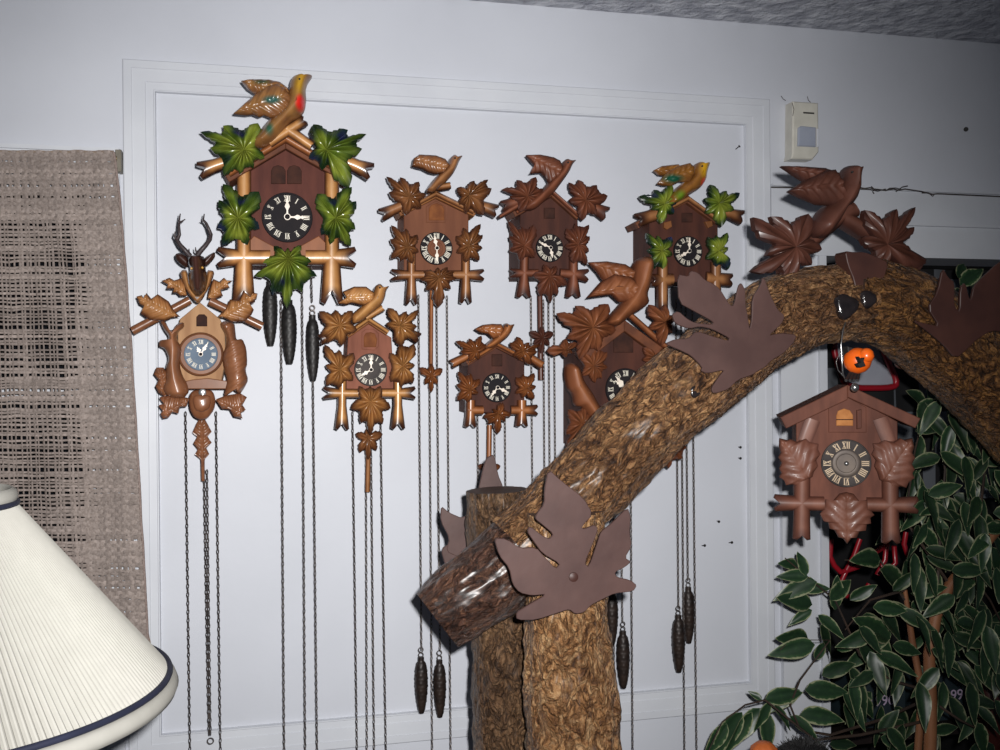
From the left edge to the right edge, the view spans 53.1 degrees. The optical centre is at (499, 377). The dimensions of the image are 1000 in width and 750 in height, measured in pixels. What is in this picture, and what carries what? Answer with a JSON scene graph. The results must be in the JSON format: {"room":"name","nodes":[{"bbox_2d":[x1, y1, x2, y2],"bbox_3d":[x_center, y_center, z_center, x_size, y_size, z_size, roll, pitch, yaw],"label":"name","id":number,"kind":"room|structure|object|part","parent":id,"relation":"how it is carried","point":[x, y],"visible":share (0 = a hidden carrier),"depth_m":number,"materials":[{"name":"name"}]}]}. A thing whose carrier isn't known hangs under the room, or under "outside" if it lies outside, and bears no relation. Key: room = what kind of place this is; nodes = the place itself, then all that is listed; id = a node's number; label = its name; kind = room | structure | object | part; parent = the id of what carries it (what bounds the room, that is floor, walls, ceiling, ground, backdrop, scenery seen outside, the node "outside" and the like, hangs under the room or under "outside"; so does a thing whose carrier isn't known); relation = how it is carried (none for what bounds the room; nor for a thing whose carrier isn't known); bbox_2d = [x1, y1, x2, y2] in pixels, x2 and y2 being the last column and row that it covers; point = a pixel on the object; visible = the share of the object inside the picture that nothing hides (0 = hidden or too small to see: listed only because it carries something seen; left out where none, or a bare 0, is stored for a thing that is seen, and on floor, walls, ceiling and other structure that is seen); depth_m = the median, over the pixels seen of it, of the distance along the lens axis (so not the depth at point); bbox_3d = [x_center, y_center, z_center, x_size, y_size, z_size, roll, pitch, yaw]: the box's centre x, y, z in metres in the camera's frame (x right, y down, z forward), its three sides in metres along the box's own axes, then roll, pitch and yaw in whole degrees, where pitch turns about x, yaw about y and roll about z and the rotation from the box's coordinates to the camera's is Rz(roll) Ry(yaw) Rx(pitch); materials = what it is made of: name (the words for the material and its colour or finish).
{"room":"living room","nodes":[
{"label":"living room","id":0,"kind":"room"},
{"bbox_2d":[0,0,999,749],"bbox_3d":[0.053,0.542,1.916,5.400,2.476,0.100,-1,0,-14],"label":"wall","id":1,"kind":"structure","parent":0,"point":[898,108],"depth_m":1.81,"materials":[{"name":"white paint"}]},
{"bbox_2d":[0,180,104,587],"bbox_3d":[-0.940,0.030,1.675,0.534,0.744,0.040,-1,0,-14],"label":"window","id":2,"kind":"structure","parent":1,"relation":"in","point":[69,264],"depth_m":1.71,"materials":[{"name":"white paint"}]},
{"bbox_2d":[0,143,125,749],"bbox_3d":[-0.957,0.552,1.612,0.663,1.873,0.012,-1,0,-14],"label":"trim","id":3,"kind":"structure","parent":1,"relation":"attached to","point":[120,744],"depth_m":1.67,"materials":[{"name":"white paint"}]},
{"bbox_2d":[10,150,122,173],"bbox_3d":[-0.832,-0.362,1.634,0.403,0.037,0.028,-1,0,-14],"label":"curtain rod","id":4,"kind":"object","parent":1,"relation":"attached to","point":[119,154],"visible":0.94,"depth_m":1.67,"materials":[{"name":"grey metal"}]},
{"bbox_2d":[0,150,150,642],"bbox_3d":[-0.804,0.040,1.621,0.448,0.835,0.022,-1,0,-14],"label":"curtain","id":5,"kind":"object","parent":4,"relation":"hanging from","point":[117,515],"visible":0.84,"depth_m":1.65,"materials":[{"name":"beige fabric"}]},
{"bbox_2d":[130,214,263,749],"bbox_3d":[-0.494,0.219,1.651,0.209,0.962,0.154,-1,0,-14],"label":"cuckoo clock","id":6,"kind":"object","parent":1,"relation":"attached to","point":[207,348],"visible":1,"depth_m":1.63,"materials":[{"name":"beige wood"}]},
{"bbox_3d":[-0.525,0.375,1.683,0.006,0.640,0.004,-1,0,2],"label":"chain","id":7,"kind":"part","parent":6,"relation":"part of","materials":[{"name":"metal"}]},
{"bbox_3d":[-0.489,-0.095,1.641,0.017,0.020,0.007,-1,0,-14],"label":"cuckoo door","id":8,"kind":"part","parent":6,"relation":"part of","materials":[{"name":"brown wood"}]},
{"bbox_3d":[-0.496,0.379,1.690,0.008,0.452,0.004,-1,0,-14],"label":"chain","id":9,"kind":"part","parent":6,"relation":"part of","materials":[{"name":"metal"}]},
{"bbox_3d":[-0.492,0.380,1.691,0.005,0.452,0.004,-1,0,2],"label":"chain","id":10,"kind":"part","parent":6,"relation":"part of","materials":[{"name":"metal"}]},
{"bbox_3d":[-0.477,0.378,1.694,0.006,0.644,0.004,-1,0,2],"label":"chain","id":11,"kind":"part","parent":6,"relation":"part of","materials":[{"name":"metal"}]},
{"bbox_2d":[196,74,373,749],"bbox_3d":[-0.355,0.107,1.684,0.286,1.206,0.155,-1,0,-14],"label":"cuckoo clock","id":12,"kind":"object","parent":1,"relation":"attached to","point":[287,215],"visible":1,"depth_m":1.65,"materials":[{"name":"red wood"}]},
{"bbox_3d":[-0.396,-0.362,1.629,0.098,0.072,0.010,-1,0,-14],"label":"roof moulding","id":13,"kind":"part","parent":12,"relation":"part of","materials":[{"name":"brown wood"}]},
{"bbox_3d":[-0.395,-0.211,1.647,0.046,0.045,0.006,-1,0,-14],"label":"rail","id":14,"kind":"part","parent":12,"relation":"part of","materials":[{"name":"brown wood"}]},
{"bbox_2d":[263,279,277,345],"bbox_3d":[-0.392,-0.119,1.706,0.026,0.129,0.026,-1,0,-14],"label":"weight","id":15,"kind":"object","parent":12,"relation":"hanging from","point":[270,306],"visible":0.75,"depth_m":1.70,"materials":[{"name":"black metal"}]},
{"bbox_3d":[-0.367,-0.336,1.655,0.024,0.031,0.004,-1,0,-14],"label":"cuckoo door","id":16,"kind":"part","parent":12,"relation":"part of","materials":[{"name":"brown wood"}]},
{"bbox_3d":[-0.370,0.285,1.705,0.005,0.839,0.004,-1,0,1],"label":"chain","id":17,"kind":"part","parent":12,"relation":"part of","materials":[{"name":"metal"}]},
{"bbox_2d":[281,300,296,363],"bbox_3d":[-0.358,-0.078,1.702,0.026,0.109,0.026,-1,0,-14],"label":"weight","id":18,"kind":"object","parent":12,"relation":"hanging from","point":[289,321],"visible":0.93,"depth_m":1.69,"materials":[{"name":"black metal"}]},
{"bbox_3d":[-0.342,-0.338,1.661,0.024,0.031,0.004,-1,0,-14],"label":"cuckoo door","id":19,"kind":"part","parent":12,"relation":"part of","materials":[{"name":"brown wood"}]},
{"bbox_3d":[-0.336,0.262,1.714,0.006,0.891,0.004,-1,0,1],"label":"chain","id":20,"kind":"part","parent":12,"relation":"part of","materials":[{"name":"metal"}]},
{"bbox_3d":[-0.304,-0.367,1.652,0.103,0.066,0.010,-1,0,-14],"label":"roof moulding","id":21,"kind":"part","parent":12,"relation":"part of","materials":[{"name":"brown wood"}]},
{"bbox_3d":[-0.324,-0.161,1.718,0.005,0.065,0.004,-1,0,2],"label":"chain","id":22,"kind":"part","parent":12,"relation":"part of","materials":[{"name":"metal"}]},
{"bbox_2d":[306,305,319,380],"bbox_3d":[-0.322,-0.060,1.718,0.024,0.131,0.024,-1,0,-14],"label":"weight","id":23,"kind":"object","parent":12,"relation":"hanging from","point":[312,340],"visible":0.99,"depth_m":1.71,"materials":[{"name":"black metal"}]},
{"bbox_3d":[-0.311,-0.214,1.667,0.047,0.046,0.006,-1,0,-14],"label":"rail","id":24,"kind":"part","parent":12,"relation":"part of","materials":[{"name":"brown wood"}]},
{"bbox_3d":[-0.317,0.354,1.718,0.005,0.712,0.004,-1,0,2],"label":"chain","id":25,"kind":"part","parent":12,"relation":"part of","materials":[{"name":"metal"}]},
{"bbox_2d":[317,284,421,749],"bbox_3d":[-0.226,0.284,1.733,0.176,0.887,0.120,-1,0,-14],"label":"cuckoo clock","id":26,"kind":"object","parent":1,"relation":"attached to","point":[367,369],"visible":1,"depth_m":1.70,"materials":[{"name":"brown wood"}]},
{"bbox_3d":[-0.254,0.390,1.749,0.006,0.665,0.004,-1,0,1],"label":"chain","id":27,"kind":"part","parent":26,"relation":"part of","materials":[{"name":"metal"}]},
{"bbox_3d":[-0.240,-0.087,1.692,0.040,0.032,0.010,-1,0,-14],"label":"roof moulding","id":28,"kind":"part","parent":26,"relation":"part of","materials":[{"name":"brown wood"}]},
{"bbox_3d":[-0.234,0.407,1.754,0.008,0.635,0.004,-1,0,-14],"label":"chain","id":29,"kind":"part","parent":26,"relation":"part of","materials":[{"name":"metal"}]},
{"bbox_3d":[-0.222,-0.066,1.712,0.023,0.026,0.007,-1,0,-14],"label":"cuckoo door","id":30,"kind":"part","parent":26,"relation":"part of","materials":[{"name":"brown wood"}]},
{"bbox_3d":[-0.224,0.407,1.756,0.004,0.636,0.004,-1,0,1],"label":"chain","id":31,"kind":"part","parent":26,"relation":"part of","materials":[{"name":"metal"}]},
{"bbox_3d":[-0.207,-0.089,1.701,0.037,0.028,0.010,-1,0,-14],"label":"roof moulding","id":32,"kind":"part","parent":26,"relation":"part of","materials":[{"name":"brown wood"}]},
{"bbox_3d":[-0.205,0.393,1.761,0.009,0.670,0.004,-1,0,-14],"label":"chain","id":33,"kind":"part","parent":26,"relation":"part of","materials":[{"name":"metal"}]},
{"bbox_2d":[378,154,498,749],"bbox_3d":[-0.109,0.177,1.762,0.211,1.124,0.120,-1,0,-14],"label":"cuckoo clock","id":34,"kind":"object","parent":1,"relation":"attached to","point":[432,243],"visible":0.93,"depth_m":1.73,"materials":[{"name":"brown wood"}]},
{"bbox_3d":[-0.140,-0.301,1.718,0.065,0.040,0.010,-1,0,-14],"label":"roof moulding","id":35,"kind":"part","parent":34,"relation":"part of","materials":[{"name":"brown wood"}]},
{"bbox_3d":[-0.142,0.168,1.776,0.004,0.634,0.004,-1,0,1],"label":"chain","id":36,"kind":"part","parent":34,"relation":"part of","materials":[{"name":"metal"}]},
{"bbox_2d":[414,647,427,713],"bbox_3d":[-0.140,0.536,1.776,0.024,0.117,0.024,-1,0,-14],"label":"weight","id":37,"kind":"object","parent":34,"relation":"hanging from","point":[421,675],"visible":1,"depth_m":1.77,"materials":[{"name":"metal"}]},
{"bbox_3d":[-0.123,0.290,1.781,0.006,0.890,0.004,-1,0,-14],"label":"chain","id":38,"kind":"part","parent":34,"relation":"part of","materials":[{"name":"metal"}]},
{"bbox_3d":[-0.111,-0.289,1.739,0.027,0.030,0.007,-1,0,-14],"label":"cuckoo door","id":39,"kind":"part","parent":34,"relation":"part of","materials":[{"name":"brown wood"}]},
{"bbox_3d":[-0.110,0.170,1.784,0.004,0.635,0.004,-1,0,1],"label":"chain","id":40,"kind":"part","parent":34,"relation":"part of","materials":[{"name":"metal"}]},
{"bbox_2d":[433,650,446,717],"bbox_3d":[-0.107,0.545,1.784,0.024,0.119,0.024,-1,0,-14],"label":"weight","id":41,"kind":"object","parent":34,"relation":"hanging from","point":[439,680],"visible":1,"depth_m":1.78,"materials":[{"name":"metal"}]},
{"bbox_3d":[-0.091,0.295,1.789,0.005,0.887,0.004,-1,0,1],"label":"chain","id":42,"kind":"part","parent":34,"relation":"part of","materials":[{"name":"metal"}]},
{"bbox_3d":[-0.078,-0.303,1.732,0.070,0.037,0.010,-1,0,-14],"label":"roof moulding","id":43,"kind":"part","parent":34,"relation":"part of","materials":[{"name":"brown wood"}]},
{"bbox_2d":[122,59,774,749],"bbox_3d":[-0.048,0.055,1.837,1.205,1.200,0.012,-1,0,-14],"label":"trim","id":44,"kind":"structure","parent":1,"relation":"attached to","point":[142,79],"depth_m":1.80,"materials":[{"name":"white paint"}]},
{"bbox_2d":[448,323,544,487],"bbox_3d":[-0.011,0.118,1.789,0.172,0.428,0.115,-1,0,-14],"label":"cuckoo clock","id":45,"kind":"object","parent":1,"relation":"attached to","point":[493,382],"visible":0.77,"depth_m":1.76,"materials":[{"name":"brown wood"}]},
{"bbox_3d":[-0.039,0.195,1.802,0.004,0.270,0.004,-1,0,1],"label":"chain","id":46,"kind":"part","parent":45,"relation":"part of","materials":[{"name":"metal"}]},
{"bbox_3d":[-0.030,-0.044,1.749,0.056,0.038,0.010,-1,0,-14],"label":"roof moulding","id":47,"kind":"part","parent":45,"relation":"part of","materials":[{"name":"brown wood"}]},
{"bbox_3d":[-0.009,0.198,1.809,0.004,0.266,0.004,-1,0,1],"label":"chain","id":48,"kind":"part","parent":45,"relation":"part of","materials":[{"name":"metal"}]},
{"bbox_3d":[-0.006,-0.031,1.770,0.019,0.022,0.007,-1,0,-14],"label":"cuckoo door","id":49,"kind":"part","parent":45,"relation":"part of","materials":[{"name":"brown wood"}]},
{"bbox_3d":[0.010,0.196,1.813,0.004,0.272,0.004,-1,0,1],"label":"chain","id":50,"kind":"part","parent":45,"relation":"part of","materials":[{"name":"metal"}]},
{"bbox_3d":[0.021,-0.046,1.761,0.058,0.034,0.010,-1,0,-14],"label":"roof moulding","id":51,"kind":"part","parent":45,"relation":"part of","materials":[{"name":"brown wood"}]},
{"bbox_2d":[497,155,609,482],"bbox_3d":[0.091,-0.028,1.811,0.208,0.728,0.120,-1,0,-14],"label":"cuckoo clock","id":52,"kind":"object","parent":1,"relation":"attached to","point":[547,243],"visible":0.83,"depth_m":1.78,"materials":[{"name":"brown wood"}]},
{"bbox_3d":[0.058,0.091,1.826,0.004,0.485,0.004,-1,0,1],"label":"chain","id":53,"kind":"part","parent":52,"relation":"part of","materials":[{"name":"metal"}]},
{"bbox_3d":[0.081,0.095,1.831,0.005,0.480,0.004,-1,0,1],"label":"chain","id":54,"kind":"part","parent":52,"relation":"part of","materials":[{"name":"metal"}]},
{"bbox_3d":[0.088,-0.294,1.788,0.020,0.020,0.007,-1,0,-14],"label":"cuckoo door","id":55,"kind":"part","parent":52,"relation":"part of","materials":[{"name":"brown wood"}]},
{"bbox_3d":[0.091,0.095,1.833,0.004,0.480,0.004,-1,0,1],"label":"chain","id":56,"kind":"part","parent":52,"relation":"part of","materials":[{"name":"metal"}]},
{"bbox_3d":[0.101,0.092,1.836,0.004,0.488,0.004,-1,0,1],"label":"chain","id":57,"kind":"part","parent":52,"relation":"part of","materials":[{"name":"metal"}]},
{"bbox_3d":[0.117,-0.311,1.780,0.054,0.047,0.010,-1,0,-14],"label":"roof moulding","id":58,"kind":"part","parent":52,"relation":"part of","materials":[{"name":"brown wood"}]},
{"bbox_2d":[546,256,686,749],"bbox_3d":[0.200,0.277,1.812,0.261,0.982,0.168,-1,0,-14],"label":"cuckoo clock","id":59,"kind":"object","parent":1,"relation":"attached to","point":[608,350],"visible":0.64,"depth_m":1.75,"materials":[{"name":"brown wood"}]},
{"bbox_2d":[607,594,618,644],"bbox_3d":[0.207,0.432,1.851,0.025,0.123,0.025,-1,0,-14],"label":"weight","id":60,"kind":"object","parent":59,"relation":"hanging from","point":[612,605],"visible":0.55,"depth_m":1.84,"materials":[{"name":"metal"}]},
{"bbox_3d":[0.211,0.429,1.852,0.008,0.670,0.004,-1,0,-14],"label":"chain","id":61,"kind":"part","parent":59,"relation":"part of","materials":[{"name":"metal"}]},
{"bbox_3d":[0.225,0.275,1.856,0.004,0.360,0.004,-1,0,1],"label":"chain","id":62,"kind":"part","parent":59,"relation":"part of","materials":[{"name":"metal"}]},
{"bbox_2d":[616,621,629,688],"bbox_3d":[0.227,0.510,1.845,0.025,0.123,0.025,-1,0,-14],"label":"weight","id":63,"kind":"object","parent":59,"relation":"hanging from","point":[623,650],"visible":1,"depth_m":1.84,"materials":[{"name":"metal"}]},
{"bbox_3d":[0.219,-0.067,1.783,0.037,0.044,0.007,-1,0,-14],"label":"cuckoo door","id":64,"kind":"part","parent":59,"relation":"part of","materials":[{"name":"brown wood"}]},
{"bbox_3d":[0.245,0.431,1.860,0.005,0.673,0.004,-1,0,1],"label":"chain","id":65,"kind":"part","parent":59,"relation":"part of","materials":[{"name":"metal"}]},
{"bbox_3d":[0.264,-0.083,1.774,0.080,0.069,0.010,-1,0,-14],"label":"roof moulding","id":66,"kind":"part","parent":59,"relation":"part of","materials":[{"name":"brown wood"}]},
{"bbox_2d":[625,162,744,749],"bbox_3d":[0.346,0.195,1.873,0.217,1.182,0.120,-1,0,-14],"label":"cuckoo clock","id":67,"kind":"object","parent":1,"relation":"attached to","point":[680,235],"visible":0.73,"depth_m":1.84,"materials":[{"name":"brown wood"}]},
{"bbox_3d":[0.300,-0.305,1.825,0.098,0.056,0.010,-1,0,-14],"label":"roof moulding","id":68,"kind":"part","parent":67,"relation":"part of","materials":[{"name":"brown wood"}]},
{"bbox_3d":[0.336,0.144,1.893,0.004,0.587,0.004,-1,0,1],"label":"chain","id":69,"kind":"part","parent":67,"relation":"part of","materials":[{"name":"metal"}]},
{"bbox_2d":[672,606,685,672],"bbox_3d":[0.336,0.491,1.882,0.026,0.125,0.026,-1,0,-14],"label":"weight","id":70,"kind":"object","parent":67,"relation":"hanging from","point":[678,629],"visible":1,"depth_m":1.87,"materials":[{"name":"metal"}]},
{"bbox_3d":[0.347,0.317,1.895,0.005,0.932,0.004,-1,0,1],"label":"chain","id":71,"kind":"part","parent":67,"relation":"part of","materials":[{"name":"metal"}]},
{"bbox_3d":[0.345,-0.297,1.851,0.021,0.018,0.007,-1,0,-14],"label":"cuckoo door","id":72,"kind":"part","parent":67,"relation":"part of","materials":[{"name":"brown wood"}]},
{"bbox_3d":[0.354,0.118,1.898,0.004,0.535,0.004,-1,0,1],"label":"chain","id":73,"kind":"part","parent":67,"relation":"part of","materials":[{"name":"metal"}]},
{"bbox_2d":[682,578,694,643],"bbox_3d":[0.359,0.442,1.903,0.024,0.124,0.024,-1,0,-14],"label":"weight","id":74,"kind":"object","parent":67,"relation":"hanging from","point":[689,609],"visible":0.93,"depth_m":1.90,"materials":[{"name":"metal"}]},
{"bbox_3d":[0.370,0.318,1.901,0.004,0.935,0.004,-1,0,1],"label":"chain","id":75,"kind":"part","parent":67,"relation":"part of","materials":[{"name":"metal"}]},
{"bbox_3d":[0.374,-0.311,1.843,0.065,0.045,0.010,-1,0,-14],"label":"roof moulding","id":76,"kind":"part","parent":67,"relation":"part of","materials":[{"name":"brown wood"}]},
{"bbox_2d":[781,96,818,161],"bbox_3d":[0.593,-0.496,1.980,0.070,0.131,0.034,-1,0,-14],"label":"detector","id":77,"kind":"object","parent":1,"relation":"attached to","point":[801,118],"visible":1,"depth_m":1.97,"materials":[{"name":"white plastic"}]},
{"bbox_2d":[829,531,908,599],"bbox_3d":[0.815,0.389,2.081,0.296,0.137,0.011,-1,0,-14],"label":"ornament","id":78,"kind":"object","parent":1,"relation":"attached to","point":[848,568],"visible":0.59,"depth_m":2.06,"materials":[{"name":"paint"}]},
{"bbox_2d":[770,183,999,749],"bbox_3d":[1.341,0.689,2.213,1.659,2.158,0.132,-1,0,-14],"label":"trim","id":79,"kind":"structure","parent":1,"relation":"attached to","point":[946,227],"depth_m":1.99,"materials":[{"name":"white paint"}]},
{"bbox_2d":[771,185,999,196],"bbox_3d":[0.805,-0.380,2.027,0.563,0.021,0.008,-1,0,-14],"label":"cable","id":80,"kind":"object","parent":1,"relation":"attached to","point":[871,187],"visible":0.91,"depth_m":2.03,"materials":[{"name":"metal"}]},
{"bbox_2d":[471,0,999,43],"bbox_3d":[0.349,-0.724,0.653,5.400,0.050,2.700,-1,0,-14],"label":"ceiling","id":81,"kind":"structure","parent":0,"point":[960,20],"depth_m":1.92,"materials":[{"name":"paint"}]},
{"bbox_2d":[774,384,920,543],"bbox_3d":[0.527,0.130,1.543,0.208,0.239,0.115,-1,0,12],"label":"cuckoo clock","id":82,"kind":"object","parent":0,"point":[844,459],"visible":1,"depth_m":1.50,"materials":[{"name":"brown wood"}]},
{"bbox_3d":[0.518,0.059,1.504,0.024,0.026,0.004,-1,0,12],"label":"cuckoo door","id":83,"kind":"part","parent":82,"relation":"part of","materials":[{"name":"orange wood"}]},
{"bbox_2d":[850,383,858,391],"bbox_3d":[0.509,0.014,1.435,0.012,0.012,0.011,-1,0,-14],"label":"bell","id":84,"kind":"object","parent":82,"relation":"attached to","point":[854,387],"visible":1,"depth_m":1.43,"materials":[{"name":"metal"}]},
{"bbox_2d":[842,346,873,381],"bbox_3d":[0.508,-0.020,1.425,0.050,0.051,0.052,-1,0,-14],"label":"ornament","id":85,"kind":"object","parent":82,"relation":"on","point":[857,361],"visible":1,"depth_m":1.42,"materials":[{"name":"orange paint"}]},
{"bbox_3d":[0.537,0.061,1.496,0.007,0.030,0.010,-1,0,12],"label":"open door","id":86,"kind":"part","parent":82,"relation":"part of","materials":[{"name":"brown wood"}]},
{"bbox_2d":[826,263,999,749],"bbox_3d":[1.300,0.744,2.518,1.535,2.047,0.480,-1,0,-14],"label":"window","id":87,"kind":"structure","parent":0,"point":[842,550],"depth_m":2.66,"materials":[{"name":"glass"}]},
{"bbox_2d":[831,706,977,747],"bbox_3d":[1.330,0.741,2.396,1.495,0.020,0.370,-1,0,-14],"label":"shelf","id":88,"kind":"object","parent":87,"relation":"attached to","point":[867,739],"visible":0.02,"depth_m":2.09,"materials":[{"name":"brown wood"}]},
{"bbox_2d":[830,659,904,727],"bbox_3d":[0.791,0.687,2.187,0.103,0.098,0.161,-1,0,-14],"label":"box","id":89,"kind":"object","parent":88,"relation":"on","point":[886,702],"visible":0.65,"depth_m":2.12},
{"bbox_2d":[875,694,892,704],"bbox_3d":[0.807,0.680,2.108,0.057,0.022,0.001,-1,0,-14],"label":"print","id":90,"kind":"object","parent":89,"relation":"attached to","point":[888,699],"depth_m":2.11},
{"bbox_2d":[890,654,969,720],"bbox_3d":[0.961,0.687,2.229,0.095,0.094,0.161,-1,0,-14],"label":"box","id":91,"kind":"object","parent":88,"relation":"on","point":[957,690],"visible":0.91,"depth_m":2.16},
{"bbox_2d":[951,689,962,699],"bbox_3d":[0.983,0.681,2.151,0.051,0.022,0.001,-1,0,-14],"label":"print","id":92,"kind":"object","parent":91,"relation":"attached to","point":[955,693],"depth_m":2.15},
{"bbox_2d":[955,655,999,670],"bbox_3d":[1.095,0.691,2.261,0.105,0.084,0.161,-1,0,-14],"label":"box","id":93,"kind":"object","parent":88,"relation":"on","point":[962,657],"visible":0.02,"depth_m":2.31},
{"bbox_2d":[827,269,999,498],"bbox_3d":[0.976,0.016,2.257,0.750,0.520,0.019,-1,0,-14],"label":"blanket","id":94,"kind":"object","parent":87,"relation":"hanging from","point":[899,398],"visible":0.06,"depth_m":2.25,"materials":[{"name":"fabric"}]},
{"bbox_2d":[831,341,898,390],"bbox_3d":[0.790,-0.046,2.166,0.164,0.151,0.018,-1,0,-14],"label":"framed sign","id":95,"kind":"object","parent":94,"relation":"attached to","point":[881,375],"visible":0.5,"depth_m":2.17,"materials":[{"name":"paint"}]},
{"bbox_3d":[0.266,1.803,1.090,5.400,0.050,3.600,-1,0,-14],"label":"floor","id":96,"kind":"structure","parent":0,"visible":0},
{"bbox_2d":[0,484,178,749],"bbox_3d":[-0.584,0.946,1.008,0.506,1.679,0.506,-1,0,-14],"label":"floor lamp","id":97,"kind":"object","parent":96,"relation":"on","point":[76,673],"visible":1,"depth_m":0.95,"materials":[{"name":"beige fabric"}]},
{"bbox_2d":[417,165,999,749],"bbox_3d":[0.471,0.727,1.524,1.196,2.100,0.288,-1,0,-12],"label":"arch","id":98,"kind":"object","parent":96,"relation":"on","point":[527,577],"visible":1,"depth_m":1.42,"materials":[{"name":"brown wood"}]},
{"bbox_2d":[836,322,845,378],"bbox_3d":[0.506,-0.042,1.472,0.009,0.095,0.044,-1,0,40],"label":"wire","id":99,"kind":"object","parent":98,"relation":"hanging from","point":[842,374],"visible":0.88,"depth_m":1.46,"materials":[{"name":"metal"}]},
{"bbox_2d":[705,264,999,749],"bbox_3d":[0.731,0.780,1.805,0.779,1.986,0.300,-1,0,-12],"label":"ficus tree","id":100,"kind":"object","parent":96,"relation":"on","point":[941,541],"visible":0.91,"depth_m":1.79,"materials":[{"name":"green plant"}]},
{"bbox_2d":[750,740,777,749],"bbox_3d":[0.426,0.604,1.616,0.043,0.033,0.043,-1,0,-2],"label":"gourd","id":101,"kind":"object","parent":100,"relation":"hanging from","point":[760,744],"visible":1,"depth_m":1.61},
{"bbox_2d":[775,733,828,749],"bbox_3d":[0.503,0.630,1.643,0.118,0.083,0.115,-1,0,-14],"label":"hat","id":102,"kind":"object","parent":100,"relation":"hanging from","point":[802,743],"visible":0.98,"depth_m":1.64,"materials":[{"name":"black fur"}]},
{"bbox_2d":[977,682,999,749],"bbox_3d":[1.039,1.192,2.103,0.064,1.157,0.064,-1,0,-14],"label":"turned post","id":103,"kind":"object","parent":96,"relation":"on","point":[994,737],"visible":0.15,"depth_m":2.08,"materials":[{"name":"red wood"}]}
]}

